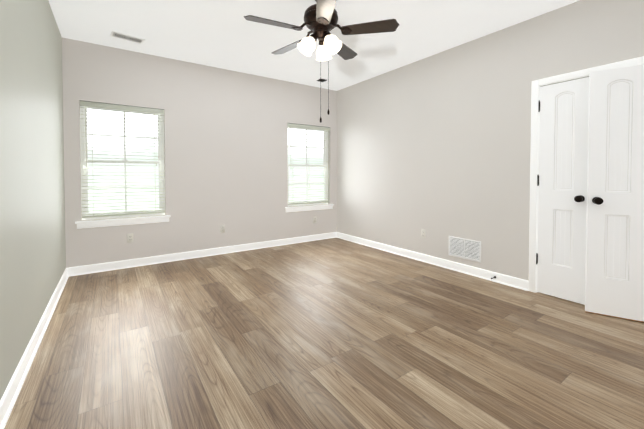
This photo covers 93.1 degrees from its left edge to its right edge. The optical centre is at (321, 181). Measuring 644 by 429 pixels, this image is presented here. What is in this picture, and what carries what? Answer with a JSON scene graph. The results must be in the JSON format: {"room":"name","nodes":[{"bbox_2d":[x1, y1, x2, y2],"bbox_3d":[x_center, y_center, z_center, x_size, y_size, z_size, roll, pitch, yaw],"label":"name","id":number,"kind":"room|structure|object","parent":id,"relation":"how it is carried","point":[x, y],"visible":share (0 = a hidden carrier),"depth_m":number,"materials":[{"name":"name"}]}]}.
{"room":"empty bedroom","nodes":[
{"label":"empty bedroom","id":0,"kind":"room"},
{"bbox_2d":[0,0,65,399],"bbox_3d":[-1.564,-0.221,1.346,0.140,2.740,5.132,-1,2,-35],"label":"wall","id":1,"kind":"structure","parent":0,"point":[32,234],"depth_m":2.00,"materials":[{"name":"beige paint"}]},
{"bbox_2d":[0,268,71,428],"bbox_3d":[-1.535,1.097,1.479,0.026,0.100,4.992,-1,2,-35],"label":"baseboard","id":2,"kind":"structure","parent":1,"relation":"attached to","point":[11,393],"depth_m":1.86,"materials":[{"name":"white paint"}]},
{"bbox_2d":[62,38,336,267],"bbox_3d":[-1.382,-0.293,4.670,4.208,2.740,0.140,-1,2,-35],"label":"wall","id":3,"kind":"structure","parent":0,"point":[225,149],"depth_m":4.35,"materials":[{"name":"beige paint"}]},
{"bbox_2d":[75,100,170,228],"bbox_3d":[-2.501,-0.203,3.878,1.005,1.506,0.180,-1,2,-35],"label":"window","id":4,"kind":"structure","parent":3,"relation":"in","point":[85,161],"depth_m":3.84,"materials":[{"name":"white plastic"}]},
{"bbox_2d":[127,233,132,242],"bbox_3d":[-2.438,0.723,3.876,0.070,0.115,0.007,-1,2,-35],"label":"electrical outlet","id":5,"kind":"object","parent":3,"relation":"attached to","point":[129,238],"visible":1,"depth_m":3.87,"materials":[{"name":"white plastic"}]},
{"bbox_2d":[69,232,335,275],"bbox_3d":[-1.323,1.028,4.638,3.898,0.100,0.026,-1,2,-35],"label":"baseboard","id":6,"kind":"structure","parent":3,"relation":"attached to","point":[101,267],"depth_m":4.26,"materials":[{"name":"white paint"}]},
{"bbox_2d":[220,225,224,232],"bbox_3d":[-1.480,0.708,4.535,0.070,0.115,0.007,-1,2,-35],"label":"electrical outlet","id":7,"kind":"object","parent":3,"relation":"attached to","point":[222,228],"visible":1,"depth_m":4.53,"materials":[{"name":"white plastic"}]},
{"bbox_2d":[285,123,333,211],"bbox_3d":[-0.241,-0.237,5.432,1.005,1.506,0.180,-1,2,-35],"label":"window","id":8,"kind":"structure","parent":3,"relation":"in","point":[313,203],"depth_m":5.44,"materials":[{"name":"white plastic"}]},
{"bbox_2d":[48,0,579,90],"bbox_3d":[0.484,-1.683,2.808,5.208,0.120,5.272,-1,2,-35],"label":"ceiling","id":9,"kind":"structure","parent":0,"point":[224,34],"depth_m":3.28,"materials":[{"name":"white paint"}]},
{"bbox_2d":[110,31,144,43],"bbox_3d":[-2.212,-1.633,3.472,0.320,0.010,0.150,-1,2,-43],"label":"ceiling vent","id":10,"kind":"object","parent":9,"relation":"in","point":[126,37],"visible":1,"depth_m":3.46,"materials":[{"name":"white metal"}]},
{"bbox_2d":[244,0,398,122],"bbox_3d":[-0.051,-1.060,2.671,1.253,1.119,1.230,-1,2,-35],"label":"fan","id":11,"kind":"object","parent":9,"relation":"hanging from","point":[320,19],"visible":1,"depth_m":2.58,"materials":[{"name":"brown wood"}]},
{"bbox_2d":[4,238,643,428],"bbox_3d":[0.484,1.176,2.870,5.208,0.120,5.272,-1,2,-35],"label":"floor","id":12,"kind":"structure","parent":0,"point":[334,333],"depth_m":2.03,"materials":[{"name":"brown wood"}]},
{"bbox_2d":[337,0,643,280],"bbox_3d":[1.748,-0.272,3.708,0.140,2.740,4.992,-1,2,-35],"label":"wall","id":13,"kind":"structure","parent":0,"point":[437,147],"depth_m":3.64,"materials":[{"name":"beige paint"}]},
{"bbox_2d":[421,229,425,237],"bbox_3d":[1.376,0.709,4.140,0.007,0.115,0.070,-1,2,-35],"label":"electrical outlet","id":14,"kind":"object","parent":13,"relation":"attached to","point":[423,233],"visible":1,"depth_m":4.14,"materials":[{"name":"white plastic"}]},
{"bbox_2d":[336,232,528,290],"bbox_3d":[1.191,1.033,4.401,0.026,0.100,3.182,-1,2,-35],"label":"baseboard","id":15,"kind":"structure","parent":13,"relation":"attached to","point":[507,280],"depth_m":3.85,"materials":[{"name":"white paint"}]},
{"bbox_2d":[448,236,480,262],"bbox_3d":[1.706,0.809,3.662,0.014,0.245,0.410,-1,2,-35],"label":"air vent","id":16,"kind":"object","parent":13,"relation":"in","point":[463,248],"visible":1,"depth_m":3.65,"materials":[{"name":"white metal"}]},
{"bbox_2d":[536,77,588,304],"bbox_3d":[2.236,0.089,2.853,0.106,2.030,0.398,-1,2,-35],"label":"closet door","id":17,"kind":"structure","parent":13,"relation":"in","point":[563,108],"depth_m":2.86,"materials":[{"name":"white paint"}]},
{"bbox_2d":[528,56,643,292],"bbox_3d":[2.413,0.063,2.733,0.157,2.112,0.916,-1,2,-35],"label":"trim","id":18,"kind":"structure","parent":13,"relation":"attached to","point":[536,85],"depth_m":3.02,"materials":[{"name":"white paint"}]},
{"bbox_2d":[585,65,643,322],"bbox_3d":[2.413,0.102,2.463,0.399,2.037,0.106,1,1,31],"label":"closet door","id":19,"kind":"structure","parent":13,"relation":"in","point":[614,280],"depth_m":2.50,"materials":[{"name":"white paint"}]},
{"label":"outside","id":20,"kind":"structure","parent":0,"visible":0},
{"bbox_2d":[87,109,323,212],"bbox_3d":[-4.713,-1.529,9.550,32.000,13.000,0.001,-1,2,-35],"label":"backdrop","id":21,"kind":"structure","parent":20,"point":[151,153],"depth_m":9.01,"materials":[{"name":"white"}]}
]}

